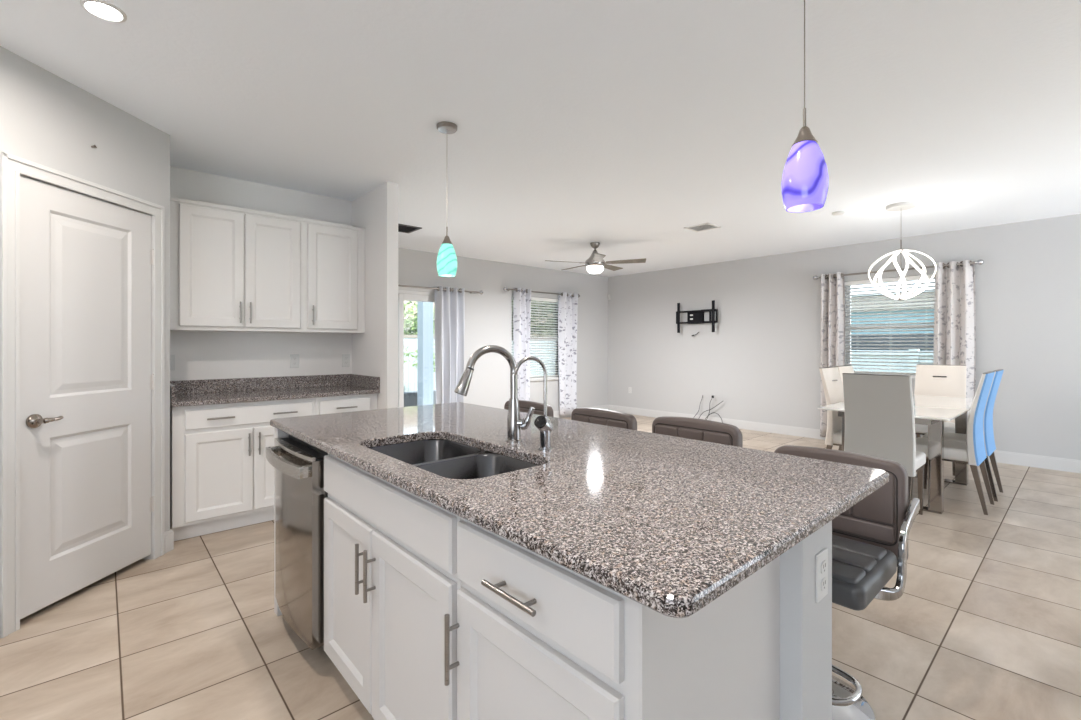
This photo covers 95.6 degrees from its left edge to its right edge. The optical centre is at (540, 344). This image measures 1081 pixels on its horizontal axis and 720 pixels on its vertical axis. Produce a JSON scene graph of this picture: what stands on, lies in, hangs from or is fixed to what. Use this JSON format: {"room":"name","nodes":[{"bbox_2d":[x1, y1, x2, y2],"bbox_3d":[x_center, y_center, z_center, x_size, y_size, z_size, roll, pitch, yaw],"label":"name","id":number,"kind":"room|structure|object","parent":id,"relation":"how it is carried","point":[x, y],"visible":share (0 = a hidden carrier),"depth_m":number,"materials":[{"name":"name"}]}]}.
{"room":"kitchen","nodes":[
{"label":"kitchen","id":0,"kind":"room"},
{"bbox_2d":[0,46,169,531],"bbox_3d":[-2.541,-0.015,1.356,0.581,2.630,4.709,0,0,-3],"label":"wall","id":1,"kind":"structure","parent":0,"point":[47,120],"depth_m":2.58,"materials":[{"name":"grey paint"}]},
{"bbox_2d":[0,151,164,637],"bbox_3d":[-2.425,0.221,2.612,0.136,2.158,0.874,0,0,3],"label":"trim","id":2,"kind":"structure","parent":1,"relation":"attached to","point":[12,167],"depth_m":2.23,"materials":[{"name":"grey paint"}]},
{"bbox_2d":[20,175,153,618],"bbox_3d":[-2.357,0.242,2.618,0.106,2.048,0.742,0,0,3],"label":"door","id":3,"kind":"structure","parent":1,"relation":"in","point":[87,381],"depth_m":2.54,"materials":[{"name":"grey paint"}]},
{"bbox_2d":[165,529,173,552],"bbox_3d":[-2.459,1.235,1.059,0.013,0.130,4.134,0,0,3],"label":"baseboard","id":4,"kind":"structure","parent":1,"relation":"attached to","point":[169,535],"depth_m":3.09,"materials":[{"name":"grey paint"}]},
{"bbox_2d":[170,166,351,380],"bbox_3d":[-3.398,-0.015,3.147,4.320,2.630,0.120,0,0,-42],"label":"wall","id":5,"kind":"structure","parent":0,"point":[199,355],"depth_m":4.01,"materials":[{"name":"white paint"}]},
{"bbox_2d":[170,355,174,369],"bbox_3d":[-2.754,0.130,3.634,0.072,0.116,0.010,0,0,-42],"label":"wall outlet","id":6,"kind":"object","parent":5,"relation":"attached to","point":[172,357],"visible":0.43,"depth_m":3.65,"materials":[{"name":"white plastic"}]},
{"bbox_2d":[170,197,303,332],"bbox_3d":[-2.333,-0.566,3.773,0.883,0.921,0.361,0,0,-42],"label":"upper cabinet","id":7,"kind":"object","parent":5,"relation":"attached to","point":[233,269],"visible":0.84,"depth_m":3.63,"materials":[{"name":"white paint"}]},
{"bbox_2d":[170,374,349,394],"bbox_3d":[-2.256,0.318,4.066,1.343,0.103,0.024,0,0,-42],"label":"backsplash","id":8,"kind":"structure","parent":5,"relation":"attached to","point":[283,382],"depth_m":4.00,"materials":[{"name":"stone"}]},
{"bbox_2d":[290,354,298,367],"bbox_3d":[-2.110,0.138,4.209,0.072,0.116,0.010,0,0,-42],"label":"wall outlet","id":9,"kind":"object","parent":5,"relation":"attached to","point":[294,358],"visible":1,"depth_m":4.21,"materials":[{"name":"white plastic"}]},
{"bbox_2d":[296,218,364,333],"bbox_3d":[-1.815,-0.566,4.235,0.505,0.921,0.361,0,0,-42],"label":"upper cabinet","id":10,"kind":"object","parent":5,"relation":"attached to","point":[334,254],"visible":0.97,"depth_m":4.13,"materials":[{"name":"white paint"}]},
{"bbox_2d":[342,354,349,366],"bbox_3d":[-1.784,0.142,4.500,0.072,0.116,0.010,0,0,-42],"label":"wall outlet","id":11,"kind":"object","parent":5,"relation":"attached to","point":[345,357],"visible":1,"depth_m":4.50,"materials":[{"name":"white plastic"}]},
{"bbox_2d":[352,181,397,408],"bbox_3d":[-2.082,-0.015,4.991,0.100,2.630,2.620,0,0,-42],"label":"wall partition","id":12,"kind":"structure","parent":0,"point":[374,351],"depth_m":4.07,"materials":[{"name":"white paint"}]},
{"bbox_2d":[398,248,607,410],"bbox_3d":[-0.795,-0.015,7.815,5.580,2.630,0.120,0,0,-42],"label":"wall","id":13,"kind":"structure","parent":0,"point":[488,315],"depth_m":7.92,"materials":[{"name":"grey paint"}]},
{"bbox_2d":[398,290,434,406],"bbox_3d":[-2.072,0.270,6.678,1.900,2.060,0.105,0,0,-42],"label":"door","id":14,"kind":"structure","parent":13,"relation":"in","point":[403,295],"depth_m":6.78,"materials":[{"name":"grey paint"}]},
{"bbox_2d":[398,284,434,291],"bbox_3d":[-2.025,0.235,6.625,2.020,2.130,0.016,0,0,-42],"label":"trim","id":15,"kind":"structure","parent":13,"relation":"attached to","point":[399,287],"depth_m":6.86,"materials":[{"name":"grey paint"}]},
{"bbox_2d":[398,284,482,294],"bbox_3d":[-1.818,-0.805,6.739,2.448,0.068,0.126,0,0,-42],"label":"curtain rod","id":16,"kind":"object","parent":13,"relation":"attached to","point":[481,291],"visible":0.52,"depth_m":6.97,"materials":[{"name":"silver metal"}]},
{"bbox_2d":[434,286,464,403],"bbox_3d":[-1.314,0.215,7.151,0.487,2.110,0.119,0,0,-42],"label":"curtain","id":17,"kind":"object","parent":16,"relation":"hanging from","point":[449,310],"visible":0.86,"depth_m":7.11,"materials":[{"name":"grey fabric"}]},
{"bbox_2d":[512,302,558,380],"bbox_3d":[-0.059,-0.104,8.447,1.240,1.432,0.145,0,0,-42],"label":"window","id":18,"kind":"structure","parent":13,"relation":"in","point":[554,362],"depth_m":8.78,"materials":[{"name":"grey paint"}]},
{"bbox_2d":[512,295,558,379],"bbox_3d":[-0.052,-0.115,8.440,1.168,1.402,0.056,0,0,-42],"label":"window blind","id":19,"kind":"object","parent":18,"relation":"attached to","point":[534,299],"visible":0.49,"depth_m":8.51,"materials":[{"name":"white plastic"}]},
{"bbox_2d":[503,287,579,297],"bbox_3d":[0.043,-0.895,8.400,1.738,0.068,0.126,0,0,-42],"label":"curtain rod","id":20,"kind":"object","parent":13,"relation":"attached to","point":[504,288],"visible":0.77,"depth_m":8.27,"materials":[{"name":"silver metal"}]},
{"bbox_2d":[513,288,530,400],"bbox_3d":[-0.295,0.160,8.062,0.321,2.180,0.143,0,0,-42],"label":"curtain","id":21,"kind":"object","parent":20,"relation":"hanging from","point":[521,299],"visible":0.81,"depth_m":8.05,"materials":[{"name":"white fabric"}]},
{"bbox_2d":[558,292,577,415],"bbox_3d":[0.509,0.160,8.777,0.433,2.180,0.143,0,0,-42],"label":"curtain","id":22,"kind":"object","parent":20,"relation":"hanging from","point":[567,305],"visible":1,"depth_m":8.75,"materials":[{"name":"white fabric"}]},
{"bbox_2d":[553,405,607,417],"bbox_3d":[0.030,1.235,8.460,3.490,0.130,0.014,0,0,-42],"label":"baseboard","id":23,"kind":"structure","parent":13,"relation":"attached to","point":[556,413],"depth_m":8.91,"materials":[{"name":"grey paint"}]},
{"bbox_2d":[0,0,1080,276],"bbox_3d":[0.760,-1.390,2.768,10.220,0.120,9.720,0,0,-42],"label":"ceiling","id":24,"kind":"structure","parent":0,"point":[624,126],"depth_m":2.71,"materials":[{"name":"white paint"}]},
{"bbox_2d":[80,0,126,22],"bbox_3d":[-1.733,-1.326,1.946,0.140,0.008,0.140,0,0,-42],"label":"recessed light","id":25,"kind":"object","parent":24,"relation":"in","point":[104,10],"visible":1,"depth_m":1.94,"materials":[{"name":"white plastic"}]},
{"bbox_2d":[398,224,421,232],"bbox_3d":[-1.600,-1.323,5.548,0.400,0.014,0.330,0,0,-42],"label":"ceiling vent","id":26,"kind":"object","parent":24,"relation":"in","point":[403,228],"visible":0.55,"depth_m":5.56,"materials":[{"name":"grey metal"}]},
{"bbox_2d":[437,121,456,276],"bbox_3d":[-0.568,-0.876,2.978,0.125,0.908,0.125,0,0,-42],"label":"pendant lamp","id":27,"kind":"object","parent":24,"relation":"hanging from","point":[446,258],"visible":1,"depth_m":2.94,"materials":[{"name":"teal glass"}]},
{"bbox_2d":[545,242,645,273],"bbox_3d":[0.717,-1.131,6.428,1.272,0.399,1.263,0,0,-42],"label":"ceiling fan","id":28,"kind":"object","parent":24,"relation":"hanging from","point":[595,264],"visible":1,"depth_m":6.30,"materials":[{"name":"silver metal"}]},
{"bbox_2d":[684,223,720,231],"bbox_3d":[1.823,-1.323,5.527,0.280,0.014,0.300,0,0,-42],"label":"ceiling vent","id":29,"kind":"object","parent":24,"relation":"in","point":[705,226],"visible":1,"depth_m":5.51,"materials":[{"name":"white metal"}]},
{"bbox_2d":[781,0,828,212],"bbox_3d":[0.786,-0.869,1.460,0.125,0.922,0.125,0,0,-42],"label":"pendant lamp","id":30,"kind":"object","parent":24,"relation":"hanging from","point":[805,178],"visible":1,"depth_m":1.42,"materials":[{"name":"purple glass"}]},
{"bbox_2d":[832,211,843,214],"bbox_3d":[2.986,-1.320,4.922,0.110,0.020,0.110,0,0,-42],"label":"smoke detector","id":31,"kind":"object","parent":24,"relation":"attached to","point":[836,212],"visible":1,"depth_m":4.89,"materials":[{"name":"white plastic"}]},
{"bbox_2d":[868,201,935,300],"bbox_3d":[3.425,-0.875,4.658,0.493,0.910,0.493,0,0,-24],"label":"chandelier","id":32,"kind":"object","parent":24,"relation":"hanging from","point":[900,206],"visible":1,"depth_m":4.63,"materials":[{"name":"white plastic"}]},
{"bbox_2d":[0,414,1080,719],"bbox_3d":[0.760,1.360,2.768,10.220,0.120,9.720,0,0,-42],"label":"floor","id":33,"kind":"structure","parent":0,"point":[985,624],"depth_m":2.20,"materials":[{"name":"beige tile"}]},
{"bbox_2d":[170,398,314,540],"bbox_3d":[-2.239,0.851,3.678,0.887,0.899,0.628,0,0,-42],"label":"base cabinet","id":34,"kind":"object","parent":33,"relation":"on","point":[222,477],"visible":0.83,"depth_m":3.37,"materials":[{"name":"white paint"}]},
{"bbox_2d":[170,374,379,406],"bbox_3d":[-2.057,0.333,3.842,1.390,0.134,0.623,0,0,-42],"label":"countertop","id":35,"kind":"structure","parent":34,"relation":"on","point":[232,390],"depth_m":3.88,"materials":[{"name":"grey stone"}]},
{"bbox_2d":[274,428,287,615],"bbox_3d":[-1.060,0.851,2.561,0.584,0.898,0.057,0,0,-42],"label":"island end panel","id":36,"kind":"object","parent":33,"relation":"on","point":[277,433],"visible":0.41,"depth_m":2.38,"materials":[{"name":"grey paint"}]},
{"bbox_2d":[266,434,327,649],"bbox_3d":[-0.880,0.858,2.301,0.658,0.885,0.554,0,0,-42],"label":"dishwasher","id":37,"kind":"object","parent":33,"relation":"on","point":[300,494],"visible":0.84,"depth_m":1.99,"materials":[{"name":"silver metal"}]},
{"bbox_2d":[288,434,327,496],"bbox_3d":[-0.835,0.807,2.341,0.536,0.785,0.554,0,0,-42],"label":"tub","id":38,"kind":"object","parent":37,"relation":"in","point":[307,446],"depth_m":2.06,"materials":[{"name":"metal"}]},
{"bbox_2d":[315,393,376,414],"bbox_3d":[-1.724,0.851,4.138,0.494,0.899,0.628,0,0,-42],"label":"base cabinet","id":39,"kind":"object","parent":33,"relation":"on","point":[362,402],"visible":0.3,"depth_m":3.91,"materials":[{"name":"white paint"}]},
{"bbox_2d":[324,450,493,719],"bbox_3d":[-0.344,0.851,1.746,0.598,0.898,0.967,0,0,-42],"label":"base cabinet","id":40,"kind":"object","parent":33,"relation":"on","point":[391,581],"visible":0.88,"depth_m":1.50,"materials":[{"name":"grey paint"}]},
{"bbox_2d":[504,400,553,416],"bbox_3d":[-0.234,0.843,3.242,0.530,0.914,0.525,0,0,-42],"label":"bar stool","id":41,"kind":"object","parent":33,"relation":"on","point":[524,406],"visible":0.04,"depth_m":3.28,"materials":[{"name":"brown leather"}]},
{"bbox_2d":[505,406,543,414],"bbox_3d":[-0.107,0.562,3.355,0.032,0.255,0.410,0,0,-42],"label":"cushion","id":42,"kind":"object","parent":41,"relation":"on","point":[540,411],"depth_m":3.30,"materials":[{"name":"brown leather"}]},
{"bbox_2d":[571,408,636,429],"bbox_3d":[0.216,0.838,2.739,0.530,0.924,0.525,0,0,-42],"label":"bar stool","id":43,"kind":"object","parent":33,"relation":"on","point":[606,417],"visible":0.11,"depth_m":2.81,"materials":[{"name":"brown leather"}]},
{"bbox_2d":[573,415,626,428],"bbox_3d":[0.342,0.552,2.852,0.032,0.255,0.410,0,0,-42],"label":"cushion","id":44,"kind":"object","parent":43,"relation":"on","point":[619,422],"depth_m":2.81,"materials":[{"name":"brown leather"}]},
{"bbox_2d":[444,518,779,719],"bbox_3d":[0.164,0.851,1.178,0.599,0.898,0.554,0,0,-42],"label":"base cabinet","id":45,"kind":"object","parent":33,"relation":"on","point":[538,638],"visible":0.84,"depth_m":0.98,"materials":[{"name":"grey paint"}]},
{"bbox_2d":[270,402,888,617],"bbox_3d":[-0.163,0.386,1.948,1.119,0.031,2.347,0,0,-42],"label":"countertop","id":46,"kind":"structure","parent":45,"relation":"on","point":[667,524],"depth_m":1.25,"materials":[{"name":"stone"}]},
{"bbox_2d":[369,439,538,478],"bbox_3d":[-0.330,0.503,1.724,0.404,0.200,0.784,0,0,-42],"label":"sink","id":47,"kind":"object","parent":46,"relation":"in","point":[441,457],"visible":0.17,"depth_m":1.80,"materials":[{"name":"grey metal"}]},
{"bbox_2d":[369,439,484,464],"bbox_3d":[-0.460,0.503,1.870,0.404,0.200,0.394,0,0,-42],"label":"basin","id":48,"kind":"object","parent":47,"relation":"in","point":[426,451],"depth_m":2.02,"materials":[{"name":"silver metal"}]},
{"bbox_2d":[413,453,538,478],"bbox_3d":[-0.199,0.503,1.578,0.404,0.200,0.392,0,0,-42],"label":"basin","id":49,"kind":"object","parent":47,"relation":"in","point":[478,465],"depth_m":1.76,"materials":[{"name":"silver metal"}]},
{"bbox_2d":[454,345,534,442],"bbox_3d":[-0.175,0.185,1.846,0.303,0.370,0.077,0,0,-18],"label":"kitchen faucet","id":50,"kind":"object","parent":46,"relation":"on","point":[515,424],"visible":0.98,"depth_m":1.86,"materials":[{"name":"silver metal"}]},
{"bbox_2d":[513,356,552,450],"bbox_3d":[-0.020,0.205,1.698,0.147,0.330,0.061,0,0,-35],"label":"filter faucet","id":51,"kind":"object","parent":46,"relation":"on","point":[543,423],"visible":1,"depth_m":1.71,"materials":[{"name":"silver metal"}]},
{"bbox_2d":[652,416,742,446],"bbox_3d":[0.614,0.832,2.293,0.530,0.936,0.525,0,0,-42],"label":"bar stool","id":52,"kind":"object","parent":33,"relation":"on","point":[683,427],"visible":0.12,"depth_m":2.37,"materials":[{"name":"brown leather"}]},
{"bbox_2d":[655,425,730,444],"bbox_3d":[0.740,0.540,2.406,0.032,0.255,0.410,0,0,-42],"label":"cushion","id":53,"kind":"object","parent":52,"relation":"on","point":[706,434],"depth_m":2.37,"materials":[{"name":"brown leather"}]},
{"bbox_2d":[819,366,843,450],"bbox_3d":[2.956,0.757,4.573,0.444,1.086,0.518,0,0,-42],"label":"dining chair","id":54,"kind":"object","parent":33,"relation":"on","point":[830,376],"visible":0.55,"depth_m":4.59,"materials":[{"name":"white leather"}]},
{"bbox_2d":[838,365,853,383],"bbox_3d":[3.311,0.757,4.903,0.444,1.086,0.518,0,0,-42],"label":"dining chair","id":55,"kind":"object","parent":33,"relation":"on","point":[846,368],"visible":0.15,"depth_m":5.02,"materials":[{"name":"white leather"}]},
{"bbox_2d":[774,445,919,719],"bbox_3d":[1.029,0.861,1.827,0.530,0.879,0.525,0,0,-42],"label":"bar stool","id":56,"kind":"object","parent":33,"relation":"on","point":[870,538],"visible":0.35,"depth_m":1.77,"materials":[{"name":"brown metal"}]},
{"bbox_2d":[832,534,886,583],"bbox_3d":[0.986,0.743,1.788,0.368,0.024,0.390,0,0,-42],"label":"seat cushion","id":57,"kind":"object","parent":56,"relation":"on","point":[853,561],"depth_m":1.67,"materials":[{"name":"grey leather"}]},
{"bbox_2d":[832,473,894,543],"bbox_3d":[1.156,0.598,1.940,0.032,0.255,0.410,0,0,-42],"label":"cushion","id":58,"kind":"object","parent":56,"relation":"on","point":[872,520],"depth_m":1.83,"materials":[{"name":"brown leather"}]},
{"bbox_2d":[842,373,925,514],"bbox_3d":[2.629,0.757,3.746,0.518,1.086,0.444,0,0,-42],"label":"dining chair","id":59,"kind":"object","parent":33,"relation":"on","point":[878,408],"visible":0.77,"depth_m":3.59,"materials":[{"name":"white leather"}]},
{"bbox_2d":[818,395,973,513],"bbox_3d":[3.349,0.914,4.463,1.940,0.771,0.870,0,0,-42],"label":"dining table","id":60,"kind":"object","parent":33,"relation":"on","point":[932,411],"visible":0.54,"depth_m":3.82,"materials":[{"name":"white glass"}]},
{"bbox_2d":[914,364,965,475],"bbox_3d":[4.171,0.757,5.169,0.518,1.086,0.444,0,0,-42],"label":"dining chair","id":61,"kind":"object","parent":33,"relation":"on","point":[930,379],"visible":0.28,"depth_m":5.26,"materials":[{"name":"white leather"}]},
{"bbox_2d":[911,371,994,514],"bbox_3d":[3.389,0.757,4.064,0.444,1.086,0.518,0,0,-42],"label":"dining chair","id":62,"kind":"object","parent":33,"relation":"on","point":[972,452],"visible":0.86,"depth_m":3.85,"materials":[{"name":"blue leather"}]},
{"bbox_2d":[921,369,1003,501],"bbox_3d":[3.769,0.757,4.390,0.444,1.086,0.518,0,0,-42],"label":"dining chair","id":63,"kind":"object","parent":33,"relation":"on","point":[989,441],"visible":0.5,"depth_m":4.24,"materials":[{"name":"blue leather"}]},
{"bbox_2d":[780,520,831,719],"bbox_3d":[-0.066,0.851,2.042,0.207,0.898,2.275,0,0,-42],"label":"wall","id":64,"kind":"structure","parent":0,"point":[805,624],"depth_m":1.16,"materials":[{"name":"grey paint"}]},
{"bbox_2d":[815,548,827,602],"bbox_3d":[0.692,0.565,1.204,0.072,0.116,0.010,0,0,-42],"label":"wall outlet","id":65,"kind":"object","parent":64,"relation":"attached to","point":[821,559],"visible":1,"depth_m":1.19,"materials":[{"name":"white plastic"}]},
{"bbox_2d":[821,560,826,573],"bbox_3d":[0.694,0.544,1.202,0.032,0.028,0.003,0,0,-42],"label":"receptacle","id":66,"kind":"object","parent":65,"relation":"attached to","point":[823,562],"depth_m":1.20,"materials":[{"name":"grey plastic"}]},
{"bbox_2d":[821,577,826,590],"bbox_3d":[0.694,0.586,1.202,0.032,0.028,0.003,0,0,-42],"label":"receptacle","id":67,"kind":"object","parent":65,"relation":"attached to","point":[823,579],"depth_m":1.20,"materials":[{"name":"grey plastic"}]},
{"bbox_2d":[608,214,1080,459],"bbox_3d":[4.494,-0.015,6.168,0.120,2.630,9.620,0,0,-42],"label":"wall","id":68,"kind":"structure","parent":0,"point":[762,357],"depth_m":6.89,"materials":[{"name":"grey paint"}]},
{"bbox_2d":[676,300,717,332],"bbox_3d":[2.588,-0.459,8.110,0.137,0.507,0.749,0,0,-42],"label":"mount","id":69,"kind":"object","parent":68,"relation":"attached to","point":[694,316],"visible":1,"depth_m":8.08,"materials":[{"name":"black metal"}]},
{"bbox_2d":[608,405,1080,472],"bbox_3d":[4.489,1.235,6.073,0.014,0.130,9.486,0,0,-42],"label":"baseboard","id":70,"kind":"structure","parent":68,"relation":"attached to","point":[1045,462],"depth_m":6.93,"materials":[{"name":"grey paint"}]},
{"bbox_2d":[846,286,933,379],"bbox_3d":[4.435,-0.214,6.209,0.145,1.272,1.080,0,0,-42],"label":"window","id":71,"kind":"structure","parent":68,"relation":"in","point":[912,378],"depth_m":6.46,"materials":[{"name":"grey paint"}]},
{"bbox_2d":[845,274,934,376],"bbox_3d":[4.427,-0.225,6.202,0.056,1.242,1.008,0,0,-42],"label":"window blind","id":72,"kind":"object","parent":71,"relation":"attached to","point":[908,278],"visible":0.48,"depth_m":6.21,"materials":[{"name":"white plastic"}]},
{"bbox_2d":[813,259,983,279],"bbox_3d":[4.367,-0.925,6.128,0.126,0.068,1.758,0,0,-42],"label":"curtain rod","id":73,"kind":"object","parent":68,"relation":"attached to","point":[980,261],"visible":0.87,"depth_m":6.06,"materials":[{"name":"silver metal"}]},
{"bbox_2d":[820,272,844,436],"bbox_3d":[3.915,0.145,6.590,0.135,2.210,0.305,0,0,-42],"label":"curtain","id":74,"kind":"object","parent":73,"relation":"hanging from","point":[832,288],"visible":0.73,"depth_m":6.58,"materials":[{"name":"grey fabric"}]},
{"bbox_2d":[933,260,975,415],"bbox_3d":[4.752,0.150,5.651,0.135,2.220,0.394,0,0,-42],"label":"curtain","id":75,"kind":"object","parent":73,"relation":"hanging from","point":[954,292],"visible":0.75,"depth_m":5.63,"materials":[{"name":"grey fabric"}]},
{"label":"outside","id":76,"kind":"structure","parent":0,"visible":0},
{"bbox_3d":[0.402,1.515,7.060,70.000,0.170,70.000,0,0,-42],"label":"ground","id":77,"kind":"structure","parent":76,"visible":0},
{"bbox_2d":[404,345,409,362],"bbox_3d":[-3.707,0.611,11.879,1.004,1.650,1.019,0,0,-42],"label":"shrub","id":78,"kind":"object","parent":77,"relation":"on","point":[407,354],"visible":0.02,"depth_m":11.94,"materials":[{"name":"green plant"}]},
{"bbox_2d":[404,301,434,334],"bbox_3d":[-3.653,-0.003,14.931,2.030,2.881,1.995,0,0,-42],"label":"tree","id":79,"kind":"object","parent":77,"relation":"on","point":[407,321],"visible":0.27,"depth_m":14.67,"materials":[{"name":"green plant"}]},
{"bbox_2d":[408,343,434,371],"bbox_3d":[-2.908,0.666,12.771,1.000,1.540,0.977,0,0,-1],"label":"shrub","id":80,"kind":"object","parent":77,"relation":"on","point":[433,343],"visible":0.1,"depth_m":12.78,"materials":[{"name":"green plant"}]},
{"bbox_2d":[404,335,552,391],"bbox_3d":[-1.540,0.555,15.244,14.120,1.750,0.120,0,0,-42],"label":"fence","id":81,"kind":"object","parent":77,"relation":"on","point":[410,373],"visible":0.02,"depth_m":13.53,"materials":[{"name":"grey"}]},
{"bbox_2d":[404,301,552,336],"bbox_3d":[-5.734,-0.935,23.699,18.200,4.730,6.200,0,0,-42],"label":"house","id":82,"kind":"structure","parent":77,"relation":"on","point":[405,302],"depth_m":20.97,"materials":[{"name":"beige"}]},
{"bbox_2d":[512,299,552,336],"bbox_3d":[-0.417,-0.535,17.579,3.122,3.948,3.146,0,0,-42],"label":"tree","id":83,"kind":"object","parent":77,"relation":"on","point":[512,299],"visible":0.08,"depth_m":17.21,"materials":[{"name":"green plant"}]},
{"bbox_2d":[851,349,933,372],"bbox_3d":[4.942,0.740,8.430,0.120,1.380,12.120,0,0,-42],"label":"fence","id":84,"kind":"object","parent":77,"relation":"on","point":[879,353],"visible":0.02,"depth_m":7.76,"materials":[{"name":"grey"}]},
{"bbox_2d":[851,279,934,350],"bbox_3d":[8.664,-0.435,9.741,4.100,3.730,15.800,0,0,-42],"label":"house","id":85,"kind":"structure","parent":77,"relation":"on","point":[932,280],"depth_m":9.31,"materials":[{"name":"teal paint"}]},
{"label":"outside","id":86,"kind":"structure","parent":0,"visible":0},
{"bbox_3d":[-2.254,1.375,8.459,6.900,0.090,2.775,0,0,-42],"label":"floor","id":87,"kind":"structure","parent":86,"visible":0},
{"bbox_2d":[404,390,435,406],"bbox_3d":[-2.539,1.180,9.830,4.300,0.480,0.250,0,0,-42],"label":"wall","id":88,"kind":"structure","parent":87,"relation":"on","point":[410,398],"depth_m":9.67,"materials":[{"name":"grey"}]},
{"bbox_2d":[417,301,432,405],"bbox_3d":[-2.240,0.015,9.540,0.230,2.630,0.220,0,0,-42],"label":"porch post","id":89,"kind":"object","parent":87,"relation":"on","point":[424,309],"visible":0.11,"depth_m":9.46,"materials":[{"name":"grey"}]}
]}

